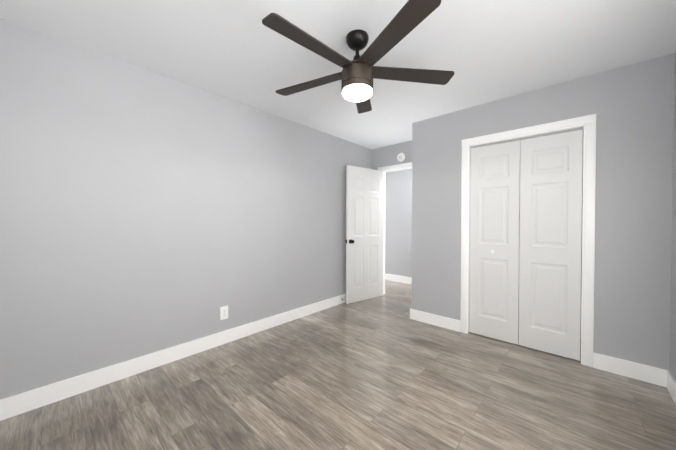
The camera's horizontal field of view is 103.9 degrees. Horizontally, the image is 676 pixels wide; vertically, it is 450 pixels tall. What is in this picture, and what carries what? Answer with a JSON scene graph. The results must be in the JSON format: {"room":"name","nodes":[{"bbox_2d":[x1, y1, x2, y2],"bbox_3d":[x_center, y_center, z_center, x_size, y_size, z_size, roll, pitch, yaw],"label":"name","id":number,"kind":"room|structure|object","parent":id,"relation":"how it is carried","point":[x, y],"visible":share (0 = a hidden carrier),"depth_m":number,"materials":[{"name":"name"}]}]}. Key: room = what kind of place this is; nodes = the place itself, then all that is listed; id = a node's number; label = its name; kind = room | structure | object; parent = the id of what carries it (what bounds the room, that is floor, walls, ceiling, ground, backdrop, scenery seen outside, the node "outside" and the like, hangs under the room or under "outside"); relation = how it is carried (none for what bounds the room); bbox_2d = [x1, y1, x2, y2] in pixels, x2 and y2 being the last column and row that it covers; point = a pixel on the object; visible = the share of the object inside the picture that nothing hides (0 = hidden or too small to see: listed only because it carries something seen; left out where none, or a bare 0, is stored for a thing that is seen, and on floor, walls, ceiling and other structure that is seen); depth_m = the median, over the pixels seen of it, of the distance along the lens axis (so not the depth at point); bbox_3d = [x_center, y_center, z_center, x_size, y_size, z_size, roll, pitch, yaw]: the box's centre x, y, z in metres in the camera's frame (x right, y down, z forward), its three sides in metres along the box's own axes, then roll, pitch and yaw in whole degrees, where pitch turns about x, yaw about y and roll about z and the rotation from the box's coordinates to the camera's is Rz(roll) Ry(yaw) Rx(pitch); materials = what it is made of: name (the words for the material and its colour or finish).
{"room":"empty bedroom","nodes":[
{"label":"empty bedroom","id":0,"kind":"room"},
{"bbox_2d":[0,18,371,398],"bbox_3d":[-0.862,-0.046,3.002,0.110,2.440,4.363,1,1,42],"label":"wall","id":1,"kind":"structure","parent":0,"point":[143,212],"depth_m":2.11,"materials":[{"name":"grey paint"}]},
{"bbox_2d":[0,294,345,420],"bbox_3d":[-0.818,1.112,2.973,0.015,0.125,4.143,1,1,42],"label":"baseboard","id":2,"kind":"structure","parent":1,"relation":"attached to","point":[18,404],"depth_m":2.11,"materials":[{"name":"white wood"}]},
{"bbox_2d":[220,306,227,319],"bbox_3d":[-1.130,0.873,2.631,0.009,0.130,0.080,1,1,42],"label":"electrical outlet","id":3,"kind":"object","parent":1,"relation":"attached to","point":[223,312],"visible":1,"depth_m":2.62,"materials":[{"name":"white plastic"}]},
{"bbox_2d":[0,280,675,449],"bbox_3d":[0.059,1.217,2.906,5.027,0.080,5.440,1,1,42],"label":"floor","id":4,"kind":"structure","parent":0,"point":[384,372],"depth_m":1.80,"materials":[{"name":"brown wood"}]},
{"bbox_2d":[0,0,675,148],"bbox_3d":[0.064,-1.313,2.876,5.027,0.100,5.440,1,1,42],"label":"ceiling","id":5,"kind":"structure","parent":0,"point":[486,51],"depth_m":1.84,"materials":[{"name":"white paint"}]},
{"bbox_2d":[262,0,453,113],"bbox_3d":[0.094,-1.049,1.745,1.294,0.401,1.260,1,1,42],"label":"ceiling fan","id":6,"kind":"object","parent":5,"relation":"hanging from","point":[357,74],"visible":1,"depth_m":1.67,"materials":[{"name":"black"}]},
{"bbox_2d":[385,169,411,277],"bbox_3d":[1.811,-0.064,4.902,4.917,2.440,0.110,1,1,42],"label":"wall","id":7,"kind":"structure","parent":0,"point":[398,223],"depth_m":5.35,"materials":[{"name":"grey paint"}]},
{"bbox_2d":[385,274,411,283],"bbox_3d":[1.808,1.094,4.832,4.807,0.125,0.015,1,1,42],"label":"baseboard","id":8,"kind":"structure","parent":7,"relation":"attached to","point":[402,279],"depth_m":5.34,"materials":[{"name":"white wood"}]},
{"bbox_2d":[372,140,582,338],"bbox_3d":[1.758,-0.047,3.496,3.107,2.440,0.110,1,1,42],"label":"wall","id":9,"kind":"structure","parent":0,"point":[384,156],"depth_m":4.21,"materials":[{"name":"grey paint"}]},
{"bbox_2d":[345,165,382,303],"bbox_3d":[0.408,0.140,4.129,0.222,2.030,0.766,1,1,42],"label":"entry door","id":10,"kind":"structure","parent":9,"relation":"in","point":[364,234],"depth_m":4.07,"materials":[{"name":"white wood"}]},
{"bbox_2d":[378,162,411,177],"bbox_3d":[1.039,0.108,4.150,0.906,2.112,0.142,1,1,42],"label":"door frame","id":11,"kind":"structure","parent":9,"relation":"attached to","point":[398,166],"depth_m":4.17,"materials":[{"name":"white wood"}]},
{"bbox_2d":[383,167,411,294],"bbox_3d":[1.039,0.133,4.150,0.806,2.062,0.110,1,1,42],"label":"trim","id":12,"kind":"structure","parent":9,"relation":"attached to","point":[392,170],"depth_m":4.40,"materials":[{"name":"white wood"}]},
{"bbox_2d":[397,153,404,161],"bbox_3d":[0.972,-1.051,4.102,0.132,0.132,0.032,1,1,42],"label":"smoke detector","id":13,"kind":"object","parent":9,"relation":"attached to","point":[400,157],"visible":1,"depth_m":4.09,"materials":[{"name":"white plastic"}]},
{"bbox_2d":[411,53,674,369],"bbox_3d":[1.715,-0.038,2.656,2.042,2.440,0.110,1,1,42],"label":"wall","id":14,"kind":"structure","parent":0,"point":[631,106],"depth_m":2.14,"materials":[{"name":"grey paint"}]},
{"bbox_2d":[469,127,582,360],"bbox_3d":[1.765,0.170,2.577,0.894,2.028,0.063,1,1,42],"label":"bifold closet door","id":15,"kind":"structure","parent":14,"relation":"in","point":[525,233],"depth_m":2.52,"materials":[{"name":"white painted wood"}]},
{"bbox_2d":[460,114,596,366],"bbox_3d":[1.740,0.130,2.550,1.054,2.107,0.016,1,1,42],"label":"trim","id":16,"kind":"structure","parent":14,"relation":"attached to","point":[589,121],"depth_m":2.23,"materials":[{"name":"white wood"}]},
{"bbox_2d":[410,309,666,386],"bbox_3d":[1.873,1.118,2.869,2.042,0.125,0.651,1,1,42],"label":"baseboard","id":17,"kind":"structure","parent":14,"relation":"attached to","point":[642,372],"depth_m":2.12,"materials":[{"name":"white wood"}]},
{"bbox_2d":[669,51,675,380],"bbox_3d":[1.882,-0.021,1.239,0.110,2.440,5.440,1,1,42],"label":"wall","id":18,"kind":"structure","parent":0,"point":[672,368],"depth_m":1.89,"materials":[{"name":"grey paint"}]},
{"bbox_2d":[666,370,675,403],"bbox_3d":[1.254,1.143,0.655,0.015,0.125,3.492,1,1,42],"label":"baseboard","id":19,"kind":"structure","parent":18,"relation":"attached to","point":[671,385],"depth_m":1.84,"materials":[{"name":"white wood"}]}
]}

